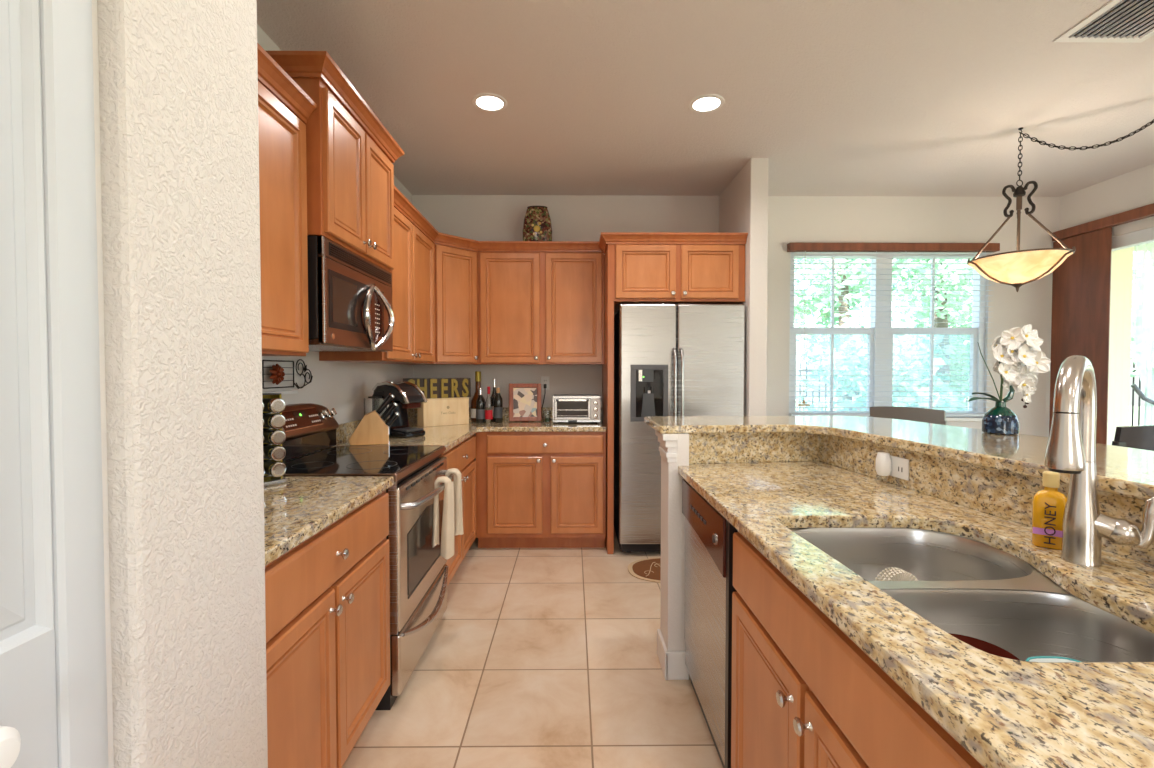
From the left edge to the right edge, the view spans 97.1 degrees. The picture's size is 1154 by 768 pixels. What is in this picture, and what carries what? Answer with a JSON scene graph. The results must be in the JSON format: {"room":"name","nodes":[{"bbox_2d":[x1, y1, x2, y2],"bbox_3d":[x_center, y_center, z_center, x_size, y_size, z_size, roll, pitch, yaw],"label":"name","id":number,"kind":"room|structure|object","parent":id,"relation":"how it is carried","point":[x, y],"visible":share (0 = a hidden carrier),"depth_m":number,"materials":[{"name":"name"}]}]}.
{"room":"kitchen","nodes":[
{"label":"kitchen","id":0,"kind":"room"},
{"bbox_2d":[92,0,113,767],"bbox_3d":[-0.737,-0.051,-1.441,0.162,2.810,4.335,0,1,0],"label":"wall","id":1,"kind":"structure","parent":0,"point":[94,2],"depth_m":0.72,"materials":[{"name":"white paint"}]},
{"bbox_2d":[0,0,57,767],"bbox_3d":[-0.654,0.279,0.261,0.113,2.030,0.791,0,1,0],"label":"door","id":2,"kind":"structure","parent":1,"relation":"in","point":[28,707],"depth_m":0.63,"materials":[{"name":"paint"}]},
{"bbox_2d":[39,0,108,767],"bbox_3d":[-0.689,0.229,0.691,0.055,2.150,0.068,0,1,0],"label":"trim","id":3,"kind":"structure","parent":1,"relation":"attached to","point":[66,43],"depth_m":0.67,"materials":[{"name":"paint"}]},
{"bbox_2d":[97,0,267,767],"bbox_3d":[-1.058,-0.106,0.881,0.840,2.810,0.315,0,1,0],"label":"wall pillar","id":4,"kind":"structure","parent":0,"point":[178,79],"depth_m":0.82,"materials":[{"name":"white paint"}]},
{"bbox_2d":[257,24,412,462],"bbox_3d":[-1.434,-0.150,2.740,0.120,2.810,3.410,0,1,0],"label":"wall","id":5,"kind":"structure","parent":0,"point":[343,387],"depth_m":2.90,"materials":[{"name":"white paint"}]},
{"bbox_2d":[257,43,316,355],"bbox_3d":[-1.170,-0.569,1.480,0.387,0.947,0.902,0,1,0],"label":"upper cabinet","id":6,"kind":"object","parent":5,"relation":"attached to","point":[284,108],"visible":0.1,"depth_m":1.76,"materials":[{"name":"brown wood"}]},
{"bbox_2d":[262,359,312,394],"bbox_3d":[-1.337,-0.036,2.372,0.044,0.165,0.468,0,1,0],"label":"wall decor","id":7,"kind":"object","parent":5,"relation":"attached to","point":[277,374],"visible":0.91,"depth_m":2.29,"materials":[{"name":"metal"}]},
{"bbox_2d":[270,364,284,384],"bbox_3d":[-1.329,-0.043,2.269,0.030,0.095,0.094,0,1,0],"label":"flower","id":8,"kind":"object","parent":7,"relation":"on","point":[277,374],"depth_m":2.25,"materials":[{"name":"red metal"}]},
{"bbox_2d":[266,51,403,272],"bbox_3d":[-1.147,-0.905,2.312,0.447,0.656,0.869,0,1,0],"label":"upper cabinet","id":9,"kind":"object","parent":5,"relation":"attached to","point":[350,153],"visible":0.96,"depth_m":2.10,"materials":[{"name":"brown wood"}]},
{"bbox_2d":[307,236,394,351],"bbox_3d":[-1.143,-0.365,2.325,0.445,0.420,0.755,0,1,0],"label":"microwave","id":10,"kind":"object","parent":9,"relation":"attached to","point":[350,309],"visible":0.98,"depth_m":2.15,"materials":[{"name":"black metal"}]},
{"bbox_2d":[319,186,438,363],"bbox_3d":[-1.185,-0.609,3.205,0.387,0.947,0.998,0,1,0],"label":"upper cabinet","id":11,"kind":"object","parent":5,"relation":"attached to","point":[413,294],"visible":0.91,"depth_m":3.15,"materials":[{"name":"brown wood"}]},
{"bbox_2d":[342,528,722,767],"bbox_3d":[1.396,1.359,0.489,5.800,0.100,8.090,0,1,0],"label":"floor","id":12,"kind":"structure","parent":0,"point":[535,657],"depth_m":2.18,"materials":[{"name":"tile"}]},
{"bbox_2d":[265,490,389,767],"bbox_3d":[-1.019,0.842,1.513,0.683,0.885,0.900,0,1,0],"label":"base cabinet","id":13,"kind":"object","parent":12,"relation":"on","point":[327,598],"visible":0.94,"depth_m":1.46,"materials":[{"name":"brown wood"}]},
{"bbox_2d":[264,476,393,565],"bbox_3d":[-1.030,0.332,1.505,0.664,0.135,0.905,0,1,0],"label":"countertop","id":14,"kind":"structure","parent":13,"relation":"on","point":[297,509],"depth_m":1.56,"materials":[{"name":"stone"}]},
{"bbox_2d":[262,393,286,486],"bbox_3d":[-1.133,0.196,1.797,0.105,0.322,0.160,1,2,31],"label":"spice rack","id":15,"kind":"object","parent":14,"relation":"on","point":[269,480],"visible":0.17,"depth_m":1.84,"materials":[{"name":"silver metal"}]},
{"bbox_2d":[262,398,284,412],"bbox_3d":[-1.083,0.075,1.806,0.097,0.054,0.054,1,2,32],"label":"spice jar","id":16,"kind":"object","parent":15,"relation":"in","point":[275,405],"visible":0.94,"depth_m":1.78,"materials":[{"name":"silver plastic"}]},
{"bbox_2d":[263,461,285,476],"bbox_3d":[-1.083,0.299,1.811,0.097,0.054,0.054,1,2,32],"label":"spice jar","id":17,"kind":"object","parent":15,"relation":"on","point":[275,469],"visible":0.94,"depth_m":1.79,"materials":[{"name":"silver plastic"}]},
{"bbox_2d":[263,445,285,460],"bbox_3d":[-1.083,0.243,1.810,0.097,0.054,0.054,1,2,32],"label":"spice jar","id":18,"kind":"object","parent":15,"relation":"in","point":[275,453],"visible":0.89,"depth_m":1.78,"materials":[{"name":"silver plastic"}]},
{"bbox_2d":[263,430,285,444],"bbox_3d":[-1.083,0.187,1.808,0.097,0.054,0.054,1,2,32],"label":"spice jar","id":19,"kind":"object","parent":15,"relation":"in","point":[275,437],"visible":0.92,"depth_m":1.78,"materials":[{"name":"silver plastic"}]},
{"bbox_2d":[263,414,285,428],"bbox_3d":[-1.083,0.132,1.807,0.097,0.054,0.054,1,2,32],"label":"spice jar","id":20,"kind":"object","parent":15,"relation":"in","point":[276,421],"visible":0.95,"depth_m":1.78,"materials":[{"name":"silver plastic"}]},
{"bbox_2d":[282,403,453,709],"bbox_3d":[-0.986,0.681,2.352,0.760,1.167,0.762,0,1,0],"label":"oven range","id":21,"kind":"object","parent":12,"relation":"on","point":[418,571],"visible":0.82,"depth_m":2.22,"materials":[{"name":"silver metal"}]},
{"bbox_2d":[283,445,445,481],"bbox_3d":[-0.989,0.353,2.344,0.582,0.032,0.762,0,1,0],"label":"cooktop","id":22,"kind":"object","parent":21,"relation":"in","point":[399,462],"depth_m":2.27,"materials":[{"name":"black glass"}]},
{"bbox_2d":[432,476,454,558],"bbox_3d":[-0.624,0.616,2.372,0.101,0.376,0.086,-1,1,-22],"label":"hand towel","id":23,"kind":"object","parent":21,"relation":"hanging from","point":[448,527],"visible":0.97,"depth_m":2.35,"materials":[{"name":"fabric"}]},
{"bbox_2d":[445,468,463,535],"bbox_3d":[-0.622,0.594,2.572,0.091,0.341,0.106,0,1,0],"label":"hand towel","id":24,"kind":"object","parent":21,"relation":"hanging from","point":[458,510],"visible":0.51,"depth_m":2.55,"materials":[{"name":"fabric"}]},
{"bbox_2d":[440,434,475,585],"bbox_3d":[-1.034,0.802,3.231,0.683,0.885,0.970,0,1,0],"label":"base cabinet","id":25,"kind":"object","parent":12,"relation":"on","point":[461,457],"visible":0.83,"depth_m":3.33,"materials":[{"name":"brown wood"}]},
{"bbox_2d":[321,407,606,452],"bbox_3d":[-0.581,0.284,3.536,1.597,0.135,1.610,0,1,0],"label":"countertop","id":26,"kind":"structure","parent":25,"relation":"on","point":[450,436],"depth_m":3.70,"materials":[{"name":"stone"}]},
{"bbox_2d":[349,410,388,444],"bbox_3d":[-1.156,0.241,2.837,0.204,0.184,0.100,-1,1,-20],"label":"knife block","id":27,"kind":"object","parent":26,"relation":"on","point":[372,429],"visible":0.98,"depth_m":2.80,"materials":[{"name":"brown wood"}]},
{"bbox_2d":[376,393,394,413],"bbox_3d":[-1.064,0.110,2.830,0.100,0.115,0.025,-1,1,-20],"label":"kitchen knife","id":28,"kind":"object","parent":27,"relation":"in","point":[390,397],"visible":1,"depth_m":2.82,"materials":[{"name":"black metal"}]},
{"bbox_2d":[381,402,396,419],"bbox_3d":[-1.045,0.151,2.838,0.090,0.104,0.025,-1,1,-21],"label":"kitchen knife","id":29,"kind":"object","parent":27,"relation":"in","point":[393,405],"visible":1,"depth_m":2.83,"materials":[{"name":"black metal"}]},
{"bbox_2d":[385,412,398,426],"bbox_3d":[-1.030,0.196,2.845,0.075,0.084,0.025,-1,1,-20],"label":"kitchen knife","id":30,"kind":"object","parent":27,"relation":"in","point":[395,415],"visible":1,"depth_m":2.84,"materials":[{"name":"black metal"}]},
{"bbox_2d":[364,381,427,437],"bbox_3d":[-1.124,0.154,3.148,0.309,0.342,0.251,1,2,27],"label":"coffee maker","id":31,"kind":"object","parent":26,"relation":"on","point":[408,395],"visible":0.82,"depth_m":3.14,"materials":[{"name":"black plastic"}]},
{"bbox_2d":[393,427,422,431],"bbox_3d":[-1.046,0.282,3.155,0.125,0.014,0.140,1,2,27],"label":"drip tray","id":32,"kind":"object","parent":31,"relation":"on","point":[395,429],"depth_m":3.14,"materials":[{"name":"black plastic"}]},
{"bbox_2d":[417,397,468,426],"bbox_3d":[-1.009,0.207,3.855,0.360,0.203,0.121,-1,2,-39],"label":"crate","id":33,"kind":"object","parent":26,"relation":"on","point":[437,411],"visible":0.91,"depth_m":3.79,"materials":[{"name":"brown wood"}]},
{"bbox_2d":[403,378,470,398],"bbox_3d":[-1.039,0.031,3.825,0.530,0.151,0.021,-1,2,-39],"label":"sign","id":34,"kind":"object","parent":33,"relation":"on","point":[431,387],"visible":0.82,"depth_m":3.84,"materials":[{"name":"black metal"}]},
{"bbox_2d":[470,371,484,421],"bbox_3d":[-0.798,0.100,4.116,0.121,0.405,0.121,0,1,0],"label":"wine bottle","id":35,"kind":"object","parent":26,"relation":"on","point":[477,373],"visible":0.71,"depth_m":4.09,"materials":[{"name":"black glass"}]},
{"bbox_2d":[476,388,484,422],"bbox_3d":[-0.757,0.168,3.998,0.068,0.275,0.069,0,1,0],"label":"wine bottle","id":36,"kind":"object","parent":26,"relation":"on","point":[480,403],"visible":1,"depth_m":3.97,"materials":[{"name":"black glass"}]},
{"bbox_2d":[485,387,492,422],"bbox_3d":[-0.690,0.163,3.989,0.060,0.285,0.061,0,1,0],"label":"wine bottle","id":37,"kind":"object","parent":26,"relation":"on","point":[488,413],"visible":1,"depth_m":3.97,"materials":[{"name":"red glass"}]},
{"bbox_2d":[490,379,495,421],"bbox_3d":[-0.668,0.130,4.128,0.066,0.345,0.067,0,1,0],"label":"wine bottle","id":38,"kind":"object","parent":26,"relation":"on","point":[494,380],"visible":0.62,"depth_m":4.11,"materials":[{"name":"black glass"}]},
{"bbox_2d":[493,388,502,422],"bbox_3d":[-0.623,0.167,4.029,0.072,0.275,0.073,0,1,0],"label":"wine bottle","id":39,"kind":"object","parent":26,"relation":"on","point":[498,401],"visible":1,"depth_m":4.00,"materials":[{"name":"black glass"}]},
{"bbox_2d":[509,383,540,420],"bbox_3d":[-0.419,0.147,4.128,0.260,0.304,0.107,0,1,-5],"label":"photo frame","id":40,"kind":"object","parent":26,"relation":"on","point":[524,398],"visible":1,"depth_m":4.10,"materials":[{"name":"brown wood"}]},
{"bbox_2d":[513,388,536,416],"bbox_3d":[-0.417,0.148,4.107,0.194,0.239,0.004,0,-7,-5],"label":"picture","id":41,"kind":"object","parent":40,"relation":"attached to","point":[524,399],"depth_m":4.11},
{"bbox_2d":[543,410,550,422],"bbox_3d":[-0.235,0.256,3.990,0.060,0.100,0.060,0,1,0],"label":"glass jar","id":42,"kind":"object","parent":26,"relation":"on","point":[546,419],"visible":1,"depth_m":3.99,"materials":[{"name":"clear glass"}]},
{"bbox_2d":[552,394,599,422],"bbox_3d":[-0.005,0.197,4.057,0.370,0.215,0.318,0,1,0],"label":"toaster oven","id":43,"kind":"object","parent":26,"relation":"on","point":[565,407],"visible":1,"depth_m":3.93,"materials":[{"name":"silver metal"}]},
{"bbox_2d":[476,432,605,547],"bbox_3d":[-0.268,0.783,4.025,0.955,0.885,0.657,0,1,0],"label":"base cabinet","id":44,"kind":"object","parent":12,"relation":"on","point":[534,489],"visible":0.95,"depth_m":3.74,"materials":[{"name":"brown wood"}]},
{"bbox_2d":[628,557,660,582],"bbox_3d":[0.811,1.235,3.397,0.940,0.010,0.470,0,1,0],"label":"floor mat","id":45,"kind":"object","parent":12,"relation":"on","point":[649,569],"visible":0.22,"depth_m":3.39,"materials":[{"name":"brown fabric"}]},
{"bbox_2d":[598,232,747,553],"bbox_3d":[0.684,0.075,3.981,1.037,2.302,0.727,0,1,0],"label":"tall cabinet","id":46,"kind":"object","parent":12,"relation":"on","point":[676,268],"visible":0.95,"depth_m":3.64,"materials":[{"name":"brown wood"}]},
{"bbox_2d":[614,304,744,551],"bbox_3d":[0.745,0.327,3.930,0.888,1.799,0.770,0,1,0],"label":"refrigerator","id":47,"kind":"object","parent":12,"relation":"on","point":[670,359],"visible":0.69,"depth_m":3.61,"materials":[{"name":"silver metal"}]},
{"bbox_2d":[682,479,737,767],"bbox_3d":[0.730,0.837,1.821,0.598,0.880,0.614,0,1,0],"label":"dishwasher","id":48,"kind":"object","parent":12,"relation":"on","point":[708,587],"visible":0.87,"depth_m":1.72,"materials":[{"name":"silver metal"}]},
{"bbox_2d":[731,531,983,767],"bbox_3d":[0.756,0.854,1.030,0.671,0.885,0.930,0,1,0],"label":"base cabinet","id":49,"kind":"object","parent":12,"relation":"on","point":[804,695],"visible":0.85,"depth_m":1.00,"materials":[{"name":"brown wood"}]},
{"bbox_2d":[678,432,1153,767],"bbox_3d":[0.860,0.321,1.217,0.841,0.170,2.203,0,1,0],"label":"countertop","id":50,"kind":"structure","parent":49,"relation":"on","point":[1004,712],"depth_m":0.99,"materials":[{"name":"stone"}]},
{"bbox_2d":[890,455,908,480],"bbox_3d":[1.126,0.293,1.797,0.007,0.072,0.114,0,1,-5],"label":"outlet plate","id":51,"kind":"object","parent":50,"relation":"attached to","point":[900,466],"visible":0.63,"depth_m":1.77,"materials":[{"name":"white plastic"}]},
{"bbox_2d":[875,452,891,480],"bbox_3d":[1.100,0.295,1.831,0.042,0.097,0.048,0,1,-5],"label":"air freshener","id":52,"kind":"object","parent":51,"relation":"attached to","point":[883,466],"visible":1,"depth_m":1.81,"materials":[{"name":"white plastic"}]},
{"bbox_2d":[789,528,1153,661],"bbox_3d":[0.792,0.520,1.057,0.588,0.218,0.815,0,1,0],"label":"sink","id":53,"kind":"object","parent":50,"relation":"in","point":[964,586],"visible":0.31,"depth_m":1.02,"materials":[{"name":"silver metal"}]},
{"bbox_2d":[875,567,917,580],"bbox_3d":[0.834,0.548,1.331,0.117,0.128,0.038,0,1,-12],"label":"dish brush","id":54,"kind":"object","parent":53,"relation":"in","point":[893,574],"visible":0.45,"depth_m":1.32,"materials":[{"name":"white plastic"}]},
{"bbox_2d":[949,633,1019,659],"bbox_3d":[0.648,0.519,0.840,0.140,0.152,0.140,0,1,0],"label":"bowl","id":55,"kind":"object","parent":53,"relation":"in","point":[982,645],"visible":0.03,"depth_m":0.88,"materials":[{"name":"red ceramic"}]},
{"bbox_2d":[1025,656,1080,661],"bbox_3d":[0.778,0.525,0.801,0.103,0.143,0.099,0,1,0],"label":"dish","id":56,"kind":"object","parent":53,"relation":"in","point":[1034,658],"visible":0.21,"depth_m":0.84,"materials":[{"name":"ceramic"}]},
{"bbox_2d":[1031,471,1066,549],"bbox_3d":[1.082,0.287,1.166,0.062,0.171,0.044,1,2,39],"label":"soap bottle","id":57,"kind":"object","parent":50,"relation":"on","point":[1048,504],"visible":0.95,"depth_m":1.15,"materials":[{"name":"plastic"}]},
{"bbox_2d":[1044,355,1153,566],"bbox_3d":[1.012,0.159,1.022,0.275,0.432,0.127,0,1,-16],"label":"faucet","id":58,"kind":"object","parent":50,"relation":"on","point":[1071,447],"visible":1,"depth_m":1.03,"materials":[{"name":"silver metal"}]},
{"bbox_2d":[868,406,946,424],"bbox_3d":[2.155,0.689,3.235,0.498,1.110,0.430,-1,2,-38],"label":"dining chair","id":59,"kind":"object","parent":12,"relation":"on","point":[926,415],"visible":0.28,"depth_m":3.04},
{"bbox_2d":[1112,425,1153,450],"bbox_3d":[2.398,0.712,2.264,0.430,1.110,0.498,0,1,4],"label":"dining chair","id":60,"kind":"object","parent":12,"relation":"on","point":[1138,437],"visible":0.2,"depth_m":2.04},
{"bbox_2d":[660,434,688,650],"bbox_3d":[0.892,0.763,1.265,0.846,1.055,2.346,0,1,-5],"label":"wall","id":61,"kind":"structure","parent":0,"point":[672,517],"depth_m":2.19,"materials":[{"name":"white paint"}]},
{"bbox_2d":[655,430,677,461],"bbox_3d":[0.394,0.272,2.258,0.063,0.120,0.205,0,1,0],"label":"trim","id":62,"kind":"structure","parent":61,"relation":"attached to","point":[668,442],"depth_m":2.17,"materials":[{"name":"white wood"}]},
{"bbox_2d":[657,629,688,679],"bbox_3d":[0.428,1.206,2.285,0.105,0.120,0.205,0,1,0],"label":"baseboard","id":63,"kind":"structure","parent":61,"relation":"attached to","point":[672,663],"depth_m":2.18,"materials":[{"name":"white wood"}]},
{"bbox_2d":[644,416,1153,499],"bbox_3d":[1.024,0.215,1.384,1.328,0.034,2.620,0,1,0],"label":"bar","id":64,"kind":"object","parent":61,"relation":"on","point":[1123,471],"visible":0.95,"depth_m":1.75,"materials":[{"name":"stone"}]},
{"bbox_2d":[968,324,1050,434],"bbox_3d":[1.593,-0.017,1.899,0.269,0.404,0.114,0,1,12],"label":"orchid","id":65,"kind":"object","parent":64,"relation":"on","point":[1014,345],"visible":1,"depth_m":1.88,"materials":[{"name":"white plant"}]},
{"bbox_2d":[257,0,1153,196],"bbox_3d":[1.396,-1.560,0.421,5.800,0.120,8.090,0,1,0],"label":"ceiling","id":66,"kind":"structure","parent":0,"point":[840,97],"depth_m":2.71,"materials":[{"name":"white paint"}]},
{"bbox_2d":[472,93,506,111],"bbox_3d":[-0.482,-1.552,2.820,0.194,0.008,0.194,0,1,0],"label":"recessed light","id":67,"kind":"object","parent":66,"relation":"in","point":[489,102],"visible":1,"depth_m":2.81,"materials":[{"name":"white glass"}]},
{"bbox_2d":[689,94,724,112],"bbox_3d":[0.719,-1.552,2.831,0.194,0.008,0.194,0,1,0],"label":"recessed light","id":68,"kind":"object","parent":66,"relation":"in","point":[706,103],"visible":1,"depth_m":2.81,"materials":[{"name":"white glass"}]},
{"bbox_2d":[967,119,1153,291],"bbox_3d":[2.810,-1.062,2.975,0.513,1.003,0.865,-1,2,-30],"label":"pendant lamp","id":69,"kind":"object","parent":66,"relation":"hanging from","point":[1017,268],"visible":1,"depth_m":3.05,"materials":[{"name":"beige glass"}]},
{"bbox_2d":[1053,0,1153,42],"bbox_3d":[2.341,-1.534,2.105,0.400,0.012,0.380,0,1,0],"label":"ceiling vent","id":70,"kind":"object","parent":66,"relation":"in","point":[1129,21],"visible":1,"depth_m":2.18,"materials":[{"name":"silver metal"}]},
{"bbox_2d":[412,195,1059,459],"bbox_3d":[1.421,-0.189,4.419,5.620,2.810,0.140,0,1,0],"label":"wall","id":71,"kind":"structure","parent":0,"point":[791,219],"depth_m":4.33,"materials":[{"name":"white paint"}]},
{"bbox_2d":[404,232,480,364],"bbox_3d":[-1.062,-0.628,3.995,0.647,0.947,0.645,0,1,0],"label":"upper cabinet","id":72,"kind":"object","parent":71,"relation":"attached to","point":[455,257],"visible":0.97,"depth_m":3.83,"materials":[{"name":"brown wood"}]},
{"bbox_2d":[478,241,603,364],"bbox_3d":[-0.280,-0.631,4.131,0.988,0.947,0.385,0,1,0],"label":"upper cabinet","id":73,"kind":"object","parent":71,"relation":"attached to","point":[540,302],"visible":0.97,"depth_m":3.98,"materials":[{"name":"brown wood"}]},
{"bbox_2d":[523,206,551,240],"bbox_3d":[-0.321,-1.238,4.134,0.240,0.390,0.130,0,1,0],"label":"mosaic vase","id":74,"kind":"object","parent":73,"relation":"on","point":[537,226],"visible":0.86,"depth_m":4.09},
{"bbox_2d":[541,376,549,389],"bbox_3d":[-0.270,-0.007,4.335,0.072,0.114,0.007,0,1,0],"label":"outlet plate","id":75,"kind":"object","parent":71,"relation":"attached to","point":[544,379],"visible":1,"depth_m":4.33,"materials":[{"name":"white plastic"}]},
{"bbox_2d":[541,384,549,418],"bbox_3d":[-0.219,0.149,4.301,0.166,0.296,0.057,0,1,8],"label":"power cord","id":76,"kind":"object","parent":71,"relation":"hanging from","point":[545,385],"visible":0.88,"depth_m":4.30,"materials":[{"name":"black plastic"}]},
{"bbox_2d":[789,252,985,420],"bbox_3d":[2.662,-0.414,4.392,1.760,1.460,0.145,0,1,0],"label":"window","id":77,"kind":"structure","parent":71,"relation":"in","point":[881,348],"depth_m":4.40,"materials":[{"name":"white plastic"}]},
{"bbox_2d":[787,243,999,415],"bbox_3d":[2.660,-0.454,4.312,1.765,1.455,0.069,0,1,0],"label":"window blind","id":78,"kind":"object","parent":77,"relation":"attached to","point":[873,248],"visible":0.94,"depth_m":4.30,"materials":[{"name":"brown wood"}]},
{"bbox_2d":[719,158,768,415],"bbox_3d":[1.268,-0.178,3.963,0.125,2.810,0.770,0,1,0],"label":"wall","id":79,"kind":"structure","parent":0,"point":[743,205],"depth_m":3.58,"materials":[{"name":"white paint"}]},
{"bbox_2d":[1059,163,1153,236],"bbox_3d":[4.207,-0.095,0.405,0.120,2.810,7.940,0,1,0],"label":"wall","id":80,"kind":"structure","parent":0,"point":[1134,189],"depth_m":3.90,"materials":[{"name":"white paint"}]},
{"bbox_2d":[1049,203,1153,444],"bbox_3d":[4.062,-0.035,3.175,0.060,2.440,2.358,0,1,0],"label":"vertical blind","id":81,"kind":"object","parent":80,"relation":"attached to","point":[1081,285],"visible":0.49,"depth_m":4.04,"materials":[{"name":"brown wood"}]},
{"bbox_2d":[1112,227,1153,250],"bbox_3d":[4.183,0.066,3.149,0.080,2.360,2.220,0,1,0],"label":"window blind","id":82,"kind":"structure","parent":80,"relation":"in","point":[1145,236],"depth_m":3.80,"materials":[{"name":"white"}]},
{"bbox_2d":[1107,247,1133,444],"bbox_3d":[6.033,-0.159,4.820,3.050,2.770,0.300,0,1,0],"label":"wall","id":83,"kind":"structure","parent":0,"point":[1122,259],"depth_m":4.66,"materials":[{"name":"paint"}]},
{"bbox_2d":[1131,242,1153,425],"bbox_3d":[5.322,-0.120,4.680,0.475,2.700,0.106,0,1,0],"label":"curtain","id":84,"kind":"object","parent":83,"relation":"hanging from","point":[1143,331],"visible":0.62,"depth_m":4.69,"materials":[{"name":"white fabric"}]},
{"label":"outside","id":85,"kind":"structure","parent":0,"visible":0},
{"bbox_2d":[796,397,1143,425],"bbox_3d":[4.904,1.244,11.076,38.000,0.130,38.000,0,1,0],"label":"ground","id":86,"kind":"structure","parent":85,"point":[815,399],"depth_m":20.68,"materials":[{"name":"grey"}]},
{"bbox_2d":[794,259,822,336],"bbox_3d":[3.959,-2.282,11.473,6.518,6.907,5.434,0,1,0],"label":"tree","id":87,"kind":"object","parent":86,"relation":"on","point":[821,260],"visible":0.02,"depth_m":11.71,"materials":[{"name":"green plant"}]},
{"bbox_2d":[796,317,968,410],"bbox_3d":[4.253,0.249,7.679,3.062,2.349,2.825,0,1,0],"label":"shrub","id":88,"kind":"object","parent":86,"relation":"on","point":[844,351],"visible":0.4,"depth_m":6.85,"materials":[{"name":"green plant"}]},
{"bbox_2d":[794,259,972,410],"bbox_3d":[5.030,-1.602,8.504,4.070,5.687,4.004,1,2,44],"label":"tree","id":89,"kind":"object","parent":86,"relation":"on","point":[825,317],"visible":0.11,"depth_m":8.37,"materials":[{"name":"green plant"}]},
{"bbox_2d":[794,259,972,344],"bbox_3d":[7.769,-2.515,12.648,6.222,7.318,3.879,1,2,30],"label":"tree","id":90,"kind":"object","parent":86,"relation":"on","point":[898,265],"visible":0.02,"depth_m":13.01,"materials":[{"name":"green plant"}]},
{"bbox_2d":[851,324,969,410],"bbox_3d":[6.533,0.163,9.728,3.296,2.662,2.222,0,1,-20],"label":"shrub","id":91,"kind":"object","parent":86,"relation":"on","point":[956,368],"visible":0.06,"depth_m":9.26,"materials":[{"name":"green plant"}]},
{"bbox_2d":[794,259,1133,399],"bbox_3d":[5.395,-1.410,8.089,5.794,5.326,2.955,1,1,22],"label":"tree","id":92,"kind":"object","parent":86,"relation":"on","point":[945,369],"visible":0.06,"depth_m":8.20,"materials":[{"name":"green plant"}]},
{"bbox_2d":[799,362,1140,425],"bbox_3d":[7.661,0.323,10.278,9.500,1.550,0.030,0,1,0],"label":"fence","id":93,"kind":"object","parent":86,"relation":"on","point":[806,369],"visible":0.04,"depth_m":10.27,"materials":[{"name":"black metal"}]},
{"bbox_2d":[895,251,1138,376],"bbox_3d":[10.913,-2.637,12.239,5.450,7.579,6.951,0,1,0],"label":"tree","id":94,"kind":"object","parent":86,"relation":"on","point":[1132,343],"visible":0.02,"depth_m":10.45,"materials":[{"name":"green plant"}]},
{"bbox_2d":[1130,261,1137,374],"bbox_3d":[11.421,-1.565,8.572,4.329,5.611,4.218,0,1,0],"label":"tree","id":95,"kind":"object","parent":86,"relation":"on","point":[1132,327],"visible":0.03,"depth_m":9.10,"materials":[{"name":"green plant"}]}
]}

